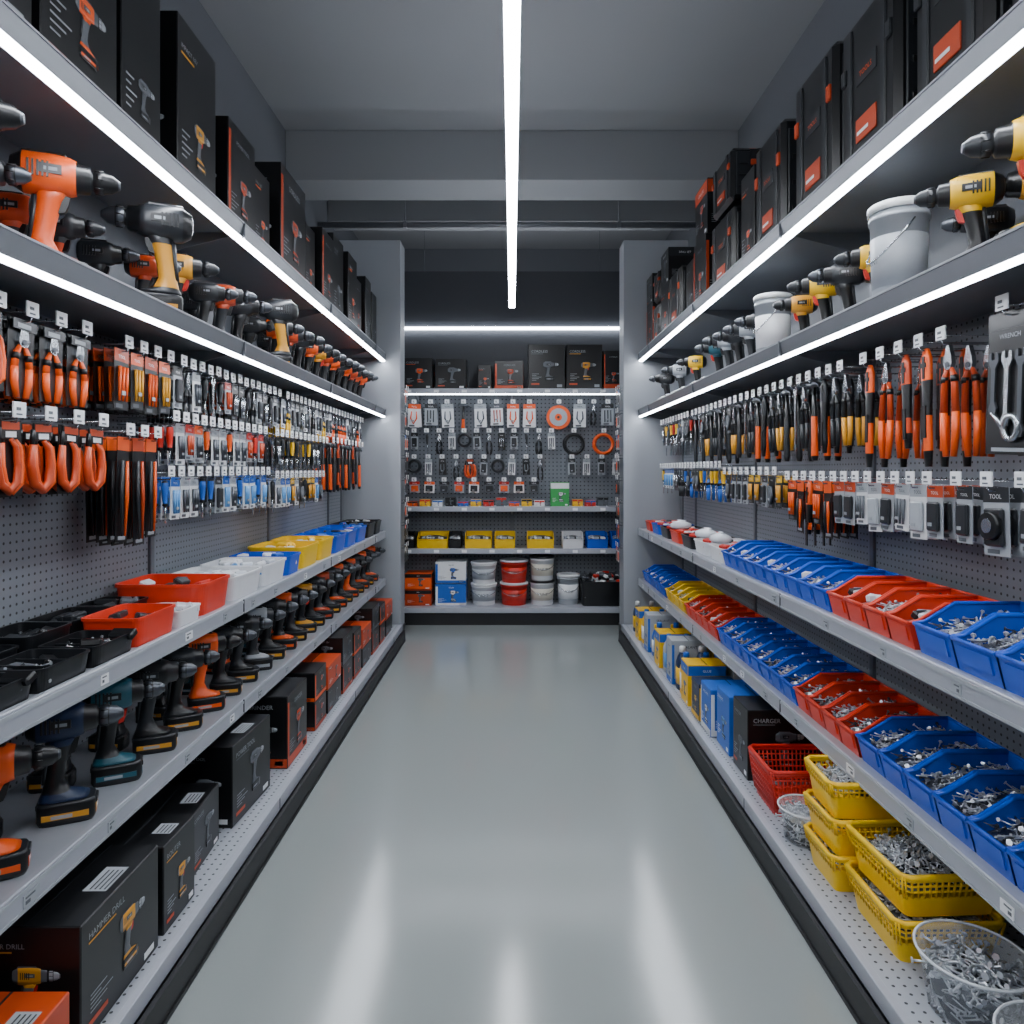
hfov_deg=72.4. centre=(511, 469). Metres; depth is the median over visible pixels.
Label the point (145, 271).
cordless drill
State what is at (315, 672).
box
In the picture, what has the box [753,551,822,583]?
storage bin
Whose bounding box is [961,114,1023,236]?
cordless drill
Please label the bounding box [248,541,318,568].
tray
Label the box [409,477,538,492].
display
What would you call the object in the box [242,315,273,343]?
cordless drill
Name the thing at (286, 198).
box
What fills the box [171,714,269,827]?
carton
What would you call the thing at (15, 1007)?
carton
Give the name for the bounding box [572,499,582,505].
carton
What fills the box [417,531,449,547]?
storage bin
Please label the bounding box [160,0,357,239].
wall
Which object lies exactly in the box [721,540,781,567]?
storage bin
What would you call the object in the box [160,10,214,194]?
box
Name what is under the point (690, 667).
box
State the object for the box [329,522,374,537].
tray
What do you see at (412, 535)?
storage bin
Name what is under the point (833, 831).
plastic basket
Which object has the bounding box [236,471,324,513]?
display
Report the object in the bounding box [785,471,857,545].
display
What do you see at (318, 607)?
cordless drill
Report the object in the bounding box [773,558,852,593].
storage bin
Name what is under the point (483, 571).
paint bucket
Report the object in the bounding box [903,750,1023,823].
storage bin
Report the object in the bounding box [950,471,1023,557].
display
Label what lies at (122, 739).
cordless drill
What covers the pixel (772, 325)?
plastic bucket
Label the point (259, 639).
cordless drill
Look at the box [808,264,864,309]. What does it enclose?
cordless drill
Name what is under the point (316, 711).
box
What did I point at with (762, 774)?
plastic basket
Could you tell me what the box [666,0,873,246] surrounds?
wall
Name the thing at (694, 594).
storage bin
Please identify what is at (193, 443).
display
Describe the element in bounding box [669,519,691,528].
hardware piece
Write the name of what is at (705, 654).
bottle
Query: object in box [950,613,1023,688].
storage bin
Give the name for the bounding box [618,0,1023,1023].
shelving
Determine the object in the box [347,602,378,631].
box
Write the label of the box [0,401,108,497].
display
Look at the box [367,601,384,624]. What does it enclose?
box
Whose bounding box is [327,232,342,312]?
box
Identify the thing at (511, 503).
carton
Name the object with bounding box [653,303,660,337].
tool case
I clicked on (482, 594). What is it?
paint bucket
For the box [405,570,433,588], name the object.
box
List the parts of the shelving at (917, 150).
panel, shelf, shelf, shelf, shelf, led strip shelf, led strip shelf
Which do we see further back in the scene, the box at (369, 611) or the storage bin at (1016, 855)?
the box at (369, 611)
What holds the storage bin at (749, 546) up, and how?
on the shelving at (917, 150)
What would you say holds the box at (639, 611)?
on the shelving at (917, 150)
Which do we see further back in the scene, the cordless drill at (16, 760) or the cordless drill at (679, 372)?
the cordless drill at (679, 372)
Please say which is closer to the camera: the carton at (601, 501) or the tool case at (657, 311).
the tool case at (657, 311)
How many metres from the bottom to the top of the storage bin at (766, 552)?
0.135 m
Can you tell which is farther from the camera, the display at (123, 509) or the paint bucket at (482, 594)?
the paint bucket at (482, 594)
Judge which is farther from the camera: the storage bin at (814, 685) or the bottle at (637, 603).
the bottle at (637, 603)
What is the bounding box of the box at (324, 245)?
[310,227,333,304]
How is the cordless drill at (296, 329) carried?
on the shelving at (47, 563)
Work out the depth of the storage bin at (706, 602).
4.45 m
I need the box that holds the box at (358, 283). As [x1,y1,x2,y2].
[357,279,360,329]
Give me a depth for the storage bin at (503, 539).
6.87 m
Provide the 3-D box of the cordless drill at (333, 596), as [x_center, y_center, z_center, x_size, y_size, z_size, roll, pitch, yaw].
[-1.202,0.800,4.889,0.223,0.310,0.084,0,0,-19]
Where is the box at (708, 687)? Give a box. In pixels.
[701,680,747,736]
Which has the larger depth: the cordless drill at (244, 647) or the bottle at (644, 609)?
the bottle at (644, 609)
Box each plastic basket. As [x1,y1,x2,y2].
[748,744,834,816]
[803,789,911,855]
[803,822,868,891]
[804,755,894,818]
[845,819,992,916]
[845,860,1005,962]
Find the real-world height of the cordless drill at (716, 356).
0.298 m
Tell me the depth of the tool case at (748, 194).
3.54 m
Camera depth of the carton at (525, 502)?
6.86 m
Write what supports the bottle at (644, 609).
on the shelving at (917, 150)
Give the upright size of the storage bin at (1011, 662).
0.145 m
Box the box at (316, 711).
[307,690,325,730]
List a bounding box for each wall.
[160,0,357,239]
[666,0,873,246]
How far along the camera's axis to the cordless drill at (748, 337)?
3.79 m
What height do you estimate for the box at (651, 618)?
0.281 m
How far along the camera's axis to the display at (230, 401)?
3.17 m
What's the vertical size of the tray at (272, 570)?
0.111 m
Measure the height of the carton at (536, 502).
0.061 m
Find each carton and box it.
[0,845,157,1023]
[0,992,68,1023]
[100,814,193,935]
[134,783,218,874]
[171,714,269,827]
[245,677,306,768]
[408,501,418,505]
[420,499,430,505]
[432,500,443,505]
[445,497,455,505]
[458,501,468,505]
[471,499,481,505]
[483,500,493,505]
[496,497,506,505]
[509,501,518,505]
[521,499,531,505]
[528,345,564,387]
[534,500,544,505]
[550,482,568,505]
[565,345,601,387]
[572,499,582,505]
[584,500,595,505]
[597,497,608,505]
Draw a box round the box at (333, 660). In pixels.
[301,653,340,689]
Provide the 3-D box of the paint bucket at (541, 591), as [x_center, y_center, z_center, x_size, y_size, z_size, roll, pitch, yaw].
[0.300,1.210,6.968,0.258,0.240,0.256,0,0,0]
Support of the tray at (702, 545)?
on the shelving at (917, 150)
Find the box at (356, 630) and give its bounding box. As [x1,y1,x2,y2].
[339,626,360,655]
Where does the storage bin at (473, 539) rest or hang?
on the shelving at (467, 315)
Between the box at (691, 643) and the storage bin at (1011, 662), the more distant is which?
the box at (691, 643)
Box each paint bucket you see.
[470,560,496,583]
[471,582,496,605]
[500,557,527,582]
[500,581,527,605]
[529,554,554,580]
[529,579,554,605]
[556,572,579,604]
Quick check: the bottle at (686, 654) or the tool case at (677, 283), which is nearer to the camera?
the bottle at (686, 654)
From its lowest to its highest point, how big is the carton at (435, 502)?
0.061 m
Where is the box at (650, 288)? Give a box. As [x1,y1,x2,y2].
[647,273,657,307]
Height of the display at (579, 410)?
0.277 m
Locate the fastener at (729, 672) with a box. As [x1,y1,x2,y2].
[725,664,741,679]
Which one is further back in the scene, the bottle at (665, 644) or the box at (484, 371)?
the box at (484, 371)
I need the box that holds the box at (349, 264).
[343,251,356,325]
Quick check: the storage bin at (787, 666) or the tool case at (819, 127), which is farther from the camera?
the storage bin at (787, 666)
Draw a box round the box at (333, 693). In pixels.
[326,675,340,713]
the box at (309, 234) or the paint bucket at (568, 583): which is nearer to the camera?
the box at (309, 234)
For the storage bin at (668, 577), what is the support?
on the shelving at (917, 150)
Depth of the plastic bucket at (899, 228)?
2.21 m
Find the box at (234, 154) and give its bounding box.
[215,116,254,231]
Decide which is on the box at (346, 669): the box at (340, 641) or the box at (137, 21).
the box at (340, 641)
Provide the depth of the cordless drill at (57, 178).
1.96 m
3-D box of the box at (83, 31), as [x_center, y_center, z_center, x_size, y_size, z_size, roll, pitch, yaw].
[-1.319,-1.320,1.930,0.272,0.621,0.344,0,0,0]
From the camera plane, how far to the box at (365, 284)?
5.66 m
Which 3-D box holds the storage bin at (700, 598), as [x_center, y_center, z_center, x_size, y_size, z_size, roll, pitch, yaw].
[1.270,0.887,4.530,0.281,0.135,0.139,0,0,0]
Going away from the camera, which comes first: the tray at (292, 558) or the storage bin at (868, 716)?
the storage bin at (868, 716)
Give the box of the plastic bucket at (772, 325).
[753,292,792,351]
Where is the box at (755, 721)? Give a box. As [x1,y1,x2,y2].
[733,696,815,780]
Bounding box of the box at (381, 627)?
[379,620,384,644]
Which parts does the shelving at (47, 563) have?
led strip shelf, led strip shelf, shelf, shelf, shelf, shelf, panel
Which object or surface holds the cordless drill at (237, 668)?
on the shelving at (47, 563)
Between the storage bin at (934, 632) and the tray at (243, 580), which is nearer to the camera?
the storage bin at (934, 632)
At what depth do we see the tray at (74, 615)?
2.23 m
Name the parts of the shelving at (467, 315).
shelf, shelf, shelf, header panel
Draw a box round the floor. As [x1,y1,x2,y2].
[134,625,889,1023]
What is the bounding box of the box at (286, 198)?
[255,162,305,278]
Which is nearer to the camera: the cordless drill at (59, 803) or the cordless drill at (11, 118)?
the cordless drill at (11, 118)
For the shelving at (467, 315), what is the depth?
7.14 m
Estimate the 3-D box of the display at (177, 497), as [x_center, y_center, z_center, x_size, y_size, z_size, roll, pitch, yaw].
[-1.385,0.092,3.147,0.229,0.216,1.100,0,0,0]
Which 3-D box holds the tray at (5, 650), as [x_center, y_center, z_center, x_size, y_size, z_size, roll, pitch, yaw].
[-1.401,0.505,1.780,0.172,0.070,0.210,0,0,0]
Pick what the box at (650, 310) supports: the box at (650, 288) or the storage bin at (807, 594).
the box at (650, 288)
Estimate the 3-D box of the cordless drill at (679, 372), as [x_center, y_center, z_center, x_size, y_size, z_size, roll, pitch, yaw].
[1.262,-0.669,5.399,0.214,0.298,0.081,0,0,15]
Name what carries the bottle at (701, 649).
on the shelving at (917, 150)
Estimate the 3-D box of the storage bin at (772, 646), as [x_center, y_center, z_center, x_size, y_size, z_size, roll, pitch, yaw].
[1.275,0.885,3.285,0.291,0.140,0.135,0,0,0]
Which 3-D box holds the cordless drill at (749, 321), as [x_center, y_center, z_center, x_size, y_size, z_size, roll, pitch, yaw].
[1.262,-0.669,3.619,0.215,0.298,0.081,0,0,20]
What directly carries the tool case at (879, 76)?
on the shelving at (917, 150)
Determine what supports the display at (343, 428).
hanging from the shelving at (47, 563)
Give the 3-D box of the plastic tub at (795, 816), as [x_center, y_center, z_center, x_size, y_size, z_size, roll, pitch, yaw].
[1.080,1.297,2.580,0.194,0.129,0.193,0,0,-17]
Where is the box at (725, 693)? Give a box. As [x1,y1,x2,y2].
[717,685,759,755]
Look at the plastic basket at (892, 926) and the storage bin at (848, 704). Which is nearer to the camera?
the plastic basket at (892, 926)
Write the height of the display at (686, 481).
0.258 m
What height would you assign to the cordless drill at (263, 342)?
0.298 m
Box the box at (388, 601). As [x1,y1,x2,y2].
[369,598,391,620]
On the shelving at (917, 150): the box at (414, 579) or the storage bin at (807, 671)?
the storage bin at (807, 671)
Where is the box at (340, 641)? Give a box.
[311,628,352,665]
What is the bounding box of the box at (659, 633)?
[654,628,690,667]
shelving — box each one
[0,0,405,1023]
[405,271,618,624]
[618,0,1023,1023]
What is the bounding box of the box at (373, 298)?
[371,292,375,343]
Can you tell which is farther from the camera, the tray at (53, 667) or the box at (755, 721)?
the box at (755, 721)
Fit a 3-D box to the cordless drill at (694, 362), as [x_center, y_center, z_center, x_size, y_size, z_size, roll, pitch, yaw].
[1.262,-0.662,4.919,0.205,0.285,0.078,0,0,20]
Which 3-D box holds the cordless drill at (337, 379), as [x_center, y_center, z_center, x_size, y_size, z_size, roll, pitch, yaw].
[-1.262,-0.682,5.250,0.233,0.324,0.088,0,0,-15]
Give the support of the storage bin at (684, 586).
on the shelving at (917, 150)
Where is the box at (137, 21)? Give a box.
[116,0,159,143]
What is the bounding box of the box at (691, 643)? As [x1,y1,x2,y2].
[667,635,705,684]
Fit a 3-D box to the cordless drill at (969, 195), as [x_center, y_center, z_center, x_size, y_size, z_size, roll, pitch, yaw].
[1.242,-0.669,1.949,0.214,0.298,0.081,0,0,28]
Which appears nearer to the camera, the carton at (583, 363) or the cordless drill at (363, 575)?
the cordless drill at (363, 575)
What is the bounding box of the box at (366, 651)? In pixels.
[361,639,370,667]
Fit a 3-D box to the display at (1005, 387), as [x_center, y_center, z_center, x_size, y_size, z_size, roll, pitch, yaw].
[1.385,-0.246,1.722,0.229,0.420,0.397,0,0,0]
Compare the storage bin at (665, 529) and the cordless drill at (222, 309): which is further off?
the storage bin at (665, 529)
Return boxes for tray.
[0,622,71,652]
[0,645,18,659]
[0,648,89,693]
[0,670,37,711]
[24,606,110,633]
[38,628,137,667]
[76,596,147,606]
[81,603,175,647]
[115,574,229,615]
[171,566,261,600]
[172,602,200,628]
[200,557,285,586]
[229,551,300,575]
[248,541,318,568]
[270,536,333,559]
[291,532,345,553]
[304,528,356,547]
[318,525,366,542]
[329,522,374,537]
[340,519,381,533]
[645,519,677,530]
[651,522,693,534]
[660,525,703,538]
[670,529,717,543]
[681,533,734,549]
[694,538,743,555]
[709,543,735,562]
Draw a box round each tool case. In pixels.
[653,270,660,303]
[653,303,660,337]
[668,265,686,323]
[711,205,740,283]
[712,148,760,220]
[741,164,755,257]
[754,119,795,243]
[794,41,843,206]
[841,0,916,161]
[914,0,1012,94]
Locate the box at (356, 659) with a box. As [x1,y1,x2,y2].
[352,648,360,679]
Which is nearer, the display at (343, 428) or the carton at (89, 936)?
the carton at (89, 936)
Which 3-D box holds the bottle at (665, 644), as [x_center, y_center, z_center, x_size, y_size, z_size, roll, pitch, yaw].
[1.060,1.234,4.726,0.072,0.252,0.102,0,0,0]
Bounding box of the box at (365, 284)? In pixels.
[357,276,370,338]
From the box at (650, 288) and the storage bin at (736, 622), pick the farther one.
the box at (650, 288)
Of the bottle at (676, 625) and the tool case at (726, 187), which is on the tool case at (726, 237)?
the tool case at (726, 187)
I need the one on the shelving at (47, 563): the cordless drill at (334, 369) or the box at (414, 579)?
the cordless drill at (334, 369)
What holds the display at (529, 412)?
hanging from the shelving at (467, 315)
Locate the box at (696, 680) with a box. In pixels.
[691,676,733,721]
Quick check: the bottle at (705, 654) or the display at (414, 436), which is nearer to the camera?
the bottle at (705, 654)
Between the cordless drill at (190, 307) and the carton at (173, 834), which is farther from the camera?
the cordless drill at (190, 307)
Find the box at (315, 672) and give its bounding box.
[285,662,325,701]
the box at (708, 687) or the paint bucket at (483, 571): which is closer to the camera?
the box at (708, 687)
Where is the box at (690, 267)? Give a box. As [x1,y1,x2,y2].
[686,258,693,307]
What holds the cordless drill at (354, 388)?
on the shelving at (47, 563)
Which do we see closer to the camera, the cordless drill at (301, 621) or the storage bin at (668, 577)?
the cordless drill at (301, 621)
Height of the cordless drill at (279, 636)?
0.307 m
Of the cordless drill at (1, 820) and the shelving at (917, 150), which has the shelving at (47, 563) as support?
the cordless drill at (1, 820)
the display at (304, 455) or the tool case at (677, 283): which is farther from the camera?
the tool case at (677, 283)
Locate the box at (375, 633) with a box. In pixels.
[371,625,378,654]
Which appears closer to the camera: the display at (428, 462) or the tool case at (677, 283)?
the tool case at (677, 283)
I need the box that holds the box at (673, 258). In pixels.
[661,247,693,289]
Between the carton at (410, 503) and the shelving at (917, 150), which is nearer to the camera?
the shelving at (917, 150)
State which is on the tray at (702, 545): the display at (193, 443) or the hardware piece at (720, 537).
the hardware piece at (720, 537)
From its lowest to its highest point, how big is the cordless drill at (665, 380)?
0.298 m
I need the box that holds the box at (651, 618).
[644,611,676,652]
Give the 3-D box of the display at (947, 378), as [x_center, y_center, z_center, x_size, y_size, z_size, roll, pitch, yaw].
[1.385,-0.218,2.302,0.229,0.416,0.537,0,0,0]
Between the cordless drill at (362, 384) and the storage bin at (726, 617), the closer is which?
the storage bin at (726, 617)
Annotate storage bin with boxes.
[405,531,416,547]
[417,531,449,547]
[448,531,462,547]
[465,531,491,547]
[494,531,514,547]
[527,531,553,547]
[561,531,583,547]
[585,531,607,547]
[609,531,618,547]
[642,564,677,581]
[645,567,680,584]
[649,569,685,587]
[652,572,689,589]
[656,574,694,594]
[659,577,700,597]
[665,581,706,601]
[669,584,711,605]
[673,587,718,609]
[678,591,724,613]
[684,595,731,618]
[690,599,738,623]
[695,603,745,628]
[701,607,754,634]
[708,612,764,640]
[716,618,776,647]
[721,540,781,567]
[724,623,785,654]
[728,543,788,571]
[731,628,795,660]
[736,545,800,574]
[739,634,806,668]
[744,548,811,579]
[748,640,818,676]
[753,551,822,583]
[758,647,832,685]
[763,554,837,588]
[768,655,846,694]
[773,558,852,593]
[779,663,862,705]
[784,562,867,598]
[793,673,879,717]
[797,566,881,605]
[806,682,896,729]
[810,570,903,611]
[820,692,917,742]
[826,576,922,620]
[836,704,938,757]
[843,581,948,628]
[855,716,975,777]
[862,588,975,638]
[877,732,1007,798]
[884,595,997,649]
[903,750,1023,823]
[912,601,1023,668]
[932,771,1023,852]
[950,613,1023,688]
[966,796,1023,885]
[995,642,1023,697]
[1006,846,1023,892]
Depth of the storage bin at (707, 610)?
4.31 m
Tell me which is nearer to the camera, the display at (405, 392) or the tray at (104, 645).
the tray at (104, 645)
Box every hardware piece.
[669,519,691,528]
[695,527,716,538]
[709,531,731,543]
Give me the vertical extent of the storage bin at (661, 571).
0.135 m
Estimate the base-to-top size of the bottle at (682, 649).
0.264 m
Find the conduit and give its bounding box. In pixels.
[318,200,695,228]
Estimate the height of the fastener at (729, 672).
0.281 m
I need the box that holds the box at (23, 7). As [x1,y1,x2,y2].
[5,0,30,23]
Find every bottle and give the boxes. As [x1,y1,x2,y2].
[633,601,639,631]
[642,609,648,643]
[652,624,656,655]
[654,622,661,658]
[663,633,671,672]
[673,622,678,627]
[676,646,685,689]
[680,652,689,692]
[696,646,704,657]
[703,652,708,657]
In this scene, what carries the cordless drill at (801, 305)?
on the shelving at (917, 150)
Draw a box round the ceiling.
[199,0,824,248]
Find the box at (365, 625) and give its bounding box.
[341,621,370,648]
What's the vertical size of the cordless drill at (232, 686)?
0.292 m
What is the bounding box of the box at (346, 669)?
[341,656,352,693]
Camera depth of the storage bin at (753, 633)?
3.60 m
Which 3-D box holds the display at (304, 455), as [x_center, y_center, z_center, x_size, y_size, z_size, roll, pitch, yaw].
[-1.385,-0.103,4.310,0.229,0.246,1.066,0,0,0]
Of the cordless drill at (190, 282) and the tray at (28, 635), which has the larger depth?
the cordless drill at (190, 282)
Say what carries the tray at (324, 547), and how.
on the shelving at (47, 563)
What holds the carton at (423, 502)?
on the shelving at (467, 315)
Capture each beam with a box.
[286,131,737,199]
[328,200,695,230]
[405,249,618,270]
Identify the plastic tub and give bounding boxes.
[775,794,815,847]
[911,918,1023,1023]
[992,1000,1023,1023]
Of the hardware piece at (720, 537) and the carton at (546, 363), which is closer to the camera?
the hardware piece at (720, 537)
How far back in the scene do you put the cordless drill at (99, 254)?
2.43 m
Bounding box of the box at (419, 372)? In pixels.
[405,358,434,387]
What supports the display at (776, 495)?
hanging from the shelving at (917, 150)
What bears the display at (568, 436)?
hanging from the shelving at (467, 315)
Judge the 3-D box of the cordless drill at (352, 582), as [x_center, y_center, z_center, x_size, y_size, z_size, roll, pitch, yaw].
[-1.202,0.803,5.459,0.218,0.303,0.083,0,0,-21]
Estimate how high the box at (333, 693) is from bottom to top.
0.131 m
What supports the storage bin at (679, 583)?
on the shelving at (917, 150)
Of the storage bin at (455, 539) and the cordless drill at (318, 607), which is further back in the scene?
the storage bin at (455, 539)
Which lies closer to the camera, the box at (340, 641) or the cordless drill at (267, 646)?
the cordless drill at (267, 646)
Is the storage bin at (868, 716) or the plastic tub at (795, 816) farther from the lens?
the plastic tub at (795, 816)
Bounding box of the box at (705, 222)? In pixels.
[695,177,720,244]
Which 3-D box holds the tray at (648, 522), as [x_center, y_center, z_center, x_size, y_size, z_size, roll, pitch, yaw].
[1.300,0.469,5.965,0.300,0.091,0.229,0,0,0]
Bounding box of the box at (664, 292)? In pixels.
[661,282,668,331]
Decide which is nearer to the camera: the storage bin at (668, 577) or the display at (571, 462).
the storage bin at (668, 577)
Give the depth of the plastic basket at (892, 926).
1.95 m
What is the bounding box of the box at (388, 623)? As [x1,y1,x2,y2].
[385,614,391,636]
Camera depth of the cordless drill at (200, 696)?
2.76 m
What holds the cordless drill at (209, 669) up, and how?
on the shelving at (47, 563)
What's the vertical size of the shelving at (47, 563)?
3.530 m
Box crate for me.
[579,570,618,605]
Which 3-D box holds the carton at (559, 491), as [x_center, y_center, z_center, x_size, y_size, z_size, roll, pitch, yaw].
[0.470,0.240,6.929,0.184,0.241,0.122,0,0,0]
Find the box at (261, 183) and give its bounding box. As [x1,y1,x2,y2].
[255,166,268,244]
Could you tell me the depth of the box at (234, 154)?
2.96 m
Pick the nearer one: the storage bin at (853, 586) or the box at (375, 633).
the storage bin at (853, 586)
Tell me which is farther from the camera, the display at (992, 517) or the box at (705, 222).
the box at (705, 222)
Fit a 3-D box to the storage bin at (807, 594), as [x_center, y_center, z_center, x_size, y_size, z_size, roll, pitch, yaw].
[1.275,0.447,2.719,0.292,0.135,0.128,0,0,0]
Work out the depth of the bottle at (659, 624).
5.03 m
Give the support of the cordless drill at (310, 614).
on the shelving at (47, 563)
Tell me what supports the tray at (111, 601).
on the shelving at (47, 563)
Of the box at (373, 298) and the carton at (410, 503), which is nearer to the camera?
the box at (373, 298)
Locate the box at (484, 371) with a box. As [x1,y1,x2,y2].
[478,365,491,387]
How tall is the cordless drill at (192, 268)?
0.324 m
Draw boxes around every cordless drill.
[0,99,24,130]
[0,160,31,185]
[0,190,64,234]
[0,742,60,881]
[0,816,2,837]
[8,147,120,265]
[24,701,123,827]
[26,754,75,793]
[54,212,105,252]
[76,238,139,274]
[82,677,164,787]
[88,719,129,751]
[100,201,192,310]
[124,254,181,289]
[127,658,196,754]
[135,685,166,720]
[154,277,192,293]
[162,646,219,731]
[177,253,218,294]
[182,292,197,317]
[182,676,204,694]
[185,631,240,712]
[188,281,237,322]
[206,656,229,674]
[209,625,256,695]
[212,283,256,330]
[224,614,272,682]
[230,300,271,338]
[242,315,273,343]
[242,644,246,656]
[243,606,285,670]
[253,298,297,363]
[257,332,269,351]
[257,625,272,642]
[258,597,297,659]
[262,319,303,351]
[271,591,308,649]
[284,587,317,640]
[289,331,313,353]
[292,331,324,367]
[294,582,326,632]
[302,344,331,372]
[304,576,334,625]
[311,349,339,376]
[313,571,342,618]
[319,354,346,379]
[321,566,349,612]
[327,358,352,383]
[329,563,355,607]
[334,361,359,386]
[336,561,360,601]
[340,365,364,389]
[343,557,366,597]
[346,370,368,392]
[349,553,371,592]
[351,371,373,394]
[355,550,376,588]
[356,375,377,396]
[360,549,380,584]
[365,545,385,580]
[649,373,674,395]
[661,364,689,388]
[677,355,706,380]
[694,344,723,370]
[702,332,733,366]
[712,331,744,361]
[723,324,755,355]
[734,313,755,334]
[773,294,817,330]
[787,278,836,320]
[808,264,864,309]
[834,243,870,283]
[913,169,1005,250]
[940,204,1015,238]
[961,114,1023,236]
[1004,170,1023,199]
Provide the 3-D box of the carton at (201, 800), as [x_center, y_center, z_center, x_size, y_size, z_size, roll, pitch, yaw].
[-1.199,1.254,2.440,0.262,0.212,0.264,0,0,-4]
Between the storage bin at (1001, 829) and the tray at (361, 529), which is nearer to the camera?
the storage bin at (1001, 829)
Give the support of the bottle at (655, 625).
on the shelving at (917, 150)
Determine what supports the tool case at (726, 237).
on the shelving at (917, 150)
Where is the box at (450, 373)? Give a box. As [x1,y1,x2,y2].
[436,359,467,387]
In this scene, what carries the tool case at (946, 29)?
on the shelving at (917, 150)
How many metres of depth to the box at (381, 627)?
5.52 m
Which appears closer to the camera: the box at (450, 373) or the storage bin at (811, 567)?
the storage bin at (811, 567)
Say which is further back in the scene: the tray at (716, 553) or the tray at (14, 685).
the tray at (716, 553)
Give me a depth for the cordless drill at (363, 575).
5.81 m
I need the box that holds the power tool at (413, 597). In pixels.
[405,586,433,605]
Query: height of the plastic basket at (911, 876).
0.139 m
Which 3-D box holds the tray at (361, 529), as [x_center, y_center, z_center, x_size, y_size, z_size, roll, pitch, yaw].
[-1.290,0.480,5.340,0.320,0.119,0.320,0,0,0]
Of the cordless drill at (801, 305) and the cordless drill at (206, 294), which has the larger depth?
the cordless drill at (801, 305)
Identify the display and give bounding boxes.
[0,291,92,407]
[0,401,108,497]
[72,335,173,415]
[86,423,161,545]
[117,410,267,465]
[146,354,281,431]
[156,466,269,522]
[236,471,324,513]
[252,428,327,472]
[267,391,334,442]
[314,437,362,491]
[320,408,363,446]
[401,385,408,561]
[408,399,535,429]
[408,454,542,479]
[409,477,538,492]
[411,428,554,453]
[546,399,570,428]
[563,428,614,454]
[568,454,618,474]
[573,399,613,426]
[615,385,622,561]
[660,411,717,455]
[660,461,750,502]
[691,395,753,463]
[723,467,818,508]
[739,359,897,461]
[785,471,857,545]
[830,471,1000,540]
[859,325,994,466]
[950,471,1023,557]
[985,292,1023,455]
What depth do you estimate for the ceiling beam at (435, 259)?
9.50 m
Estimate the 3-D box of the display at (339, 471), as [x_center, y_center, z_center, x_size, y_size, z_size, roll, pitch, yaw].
[-1.385,-0.038,5.485,0.229,0.396,1.091,0,0,0]
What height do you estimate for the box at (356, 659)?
0.151 m
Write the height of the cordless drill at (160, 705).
0.272 m
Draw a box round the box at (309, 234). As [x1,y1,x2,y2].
[305,222,314,286]
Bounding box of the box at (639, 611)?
[635,607,665,640]
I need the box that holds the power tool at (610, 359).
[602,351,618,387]
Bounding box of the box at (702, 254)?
[694,233,711,300]
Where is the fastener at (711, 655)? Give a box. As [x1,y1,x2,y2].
[707,648,713,657]
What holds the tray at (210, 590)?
on the shelving at (47, 563)
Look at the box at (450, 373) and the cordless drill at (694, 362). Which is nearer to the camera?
the cordless drill at (694, 362)
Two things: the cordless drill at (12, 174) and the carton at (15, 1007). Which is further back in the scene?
the cordless drill at (12, 174)
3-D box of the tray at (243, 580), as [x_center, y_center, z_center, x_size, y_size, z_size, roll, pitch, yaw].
[-1.290,0.486,3.030,0.320,0.107,0.340,0,0,0]
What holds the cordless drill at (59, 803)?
on the shelving at (47, 563)
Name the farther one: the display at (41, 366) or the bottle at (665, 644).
the bottle at (665, 644)
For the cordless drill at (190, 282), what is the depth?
2.92 m
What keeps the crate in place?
on the shelving at (467, 315)
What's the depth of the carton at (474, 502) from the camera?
6.86 m
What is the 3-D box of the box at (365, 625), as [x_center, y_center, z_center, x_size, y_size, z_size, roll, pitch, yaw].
[-1.149,1.163,4.950,0.252,0.131,0.304,0,0,0]
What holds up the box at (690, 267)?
on the shelving at (917, 150)
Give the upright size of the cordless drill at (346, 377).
0.324 m
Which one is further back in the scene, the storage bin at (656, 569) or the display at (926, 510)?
the storage bin at (656, 569)
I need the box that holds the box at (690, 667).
[681,658,725,706]
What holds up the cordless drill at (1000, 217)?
on the shelving at (917, 150)
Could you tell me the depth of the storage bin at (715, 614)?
4.17 m
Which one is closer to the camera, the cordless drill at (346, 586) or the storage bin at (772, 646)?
the storage bin at (772, 646)
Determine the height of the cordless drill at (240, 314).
0.311 m
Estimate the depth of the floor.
2.62 m
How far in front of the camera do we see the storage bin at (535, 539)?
6.87 m
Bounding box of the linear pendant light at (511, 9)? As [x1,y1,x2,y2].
[502,0,521,307]
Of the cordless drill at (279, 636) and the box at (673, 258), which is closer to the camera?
the cordless drill at (279, 636)
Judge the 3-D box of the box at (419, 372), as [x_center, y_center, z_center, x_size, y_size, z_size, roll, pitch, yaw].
[-0.920,-0.945,6.979,0.284,0.311,0.242,0,0,0]
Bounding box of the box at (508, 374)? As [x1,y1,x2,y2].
[495,361,522,387]
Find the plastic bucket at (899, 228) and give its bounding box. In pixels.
[866,195,931,295]
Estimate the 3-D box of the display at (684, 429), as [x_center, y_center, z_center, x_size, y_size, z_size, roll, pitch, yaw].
[1.385,-0.273,5.539,0.229,0.306,0.964,0,0,0]
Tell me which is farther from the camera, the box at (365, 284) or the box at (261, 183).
the box at (365, 284)
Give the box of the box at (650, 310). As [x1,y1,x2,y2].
[647,302,658,343]
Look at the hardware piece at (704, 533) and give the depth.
4.46 m
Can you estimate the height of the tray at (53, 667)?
0.060 m
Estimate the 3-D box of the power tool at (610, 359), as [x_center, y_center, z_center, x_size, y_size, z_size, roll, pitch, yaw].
[0.990,-0.980,6.979,0.184,0.381,0.242,0,0,0]
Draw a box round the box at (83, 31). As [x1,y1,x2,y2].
[31,0,115,102]
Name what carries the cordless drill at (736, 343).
on the shelving at (917, 150)

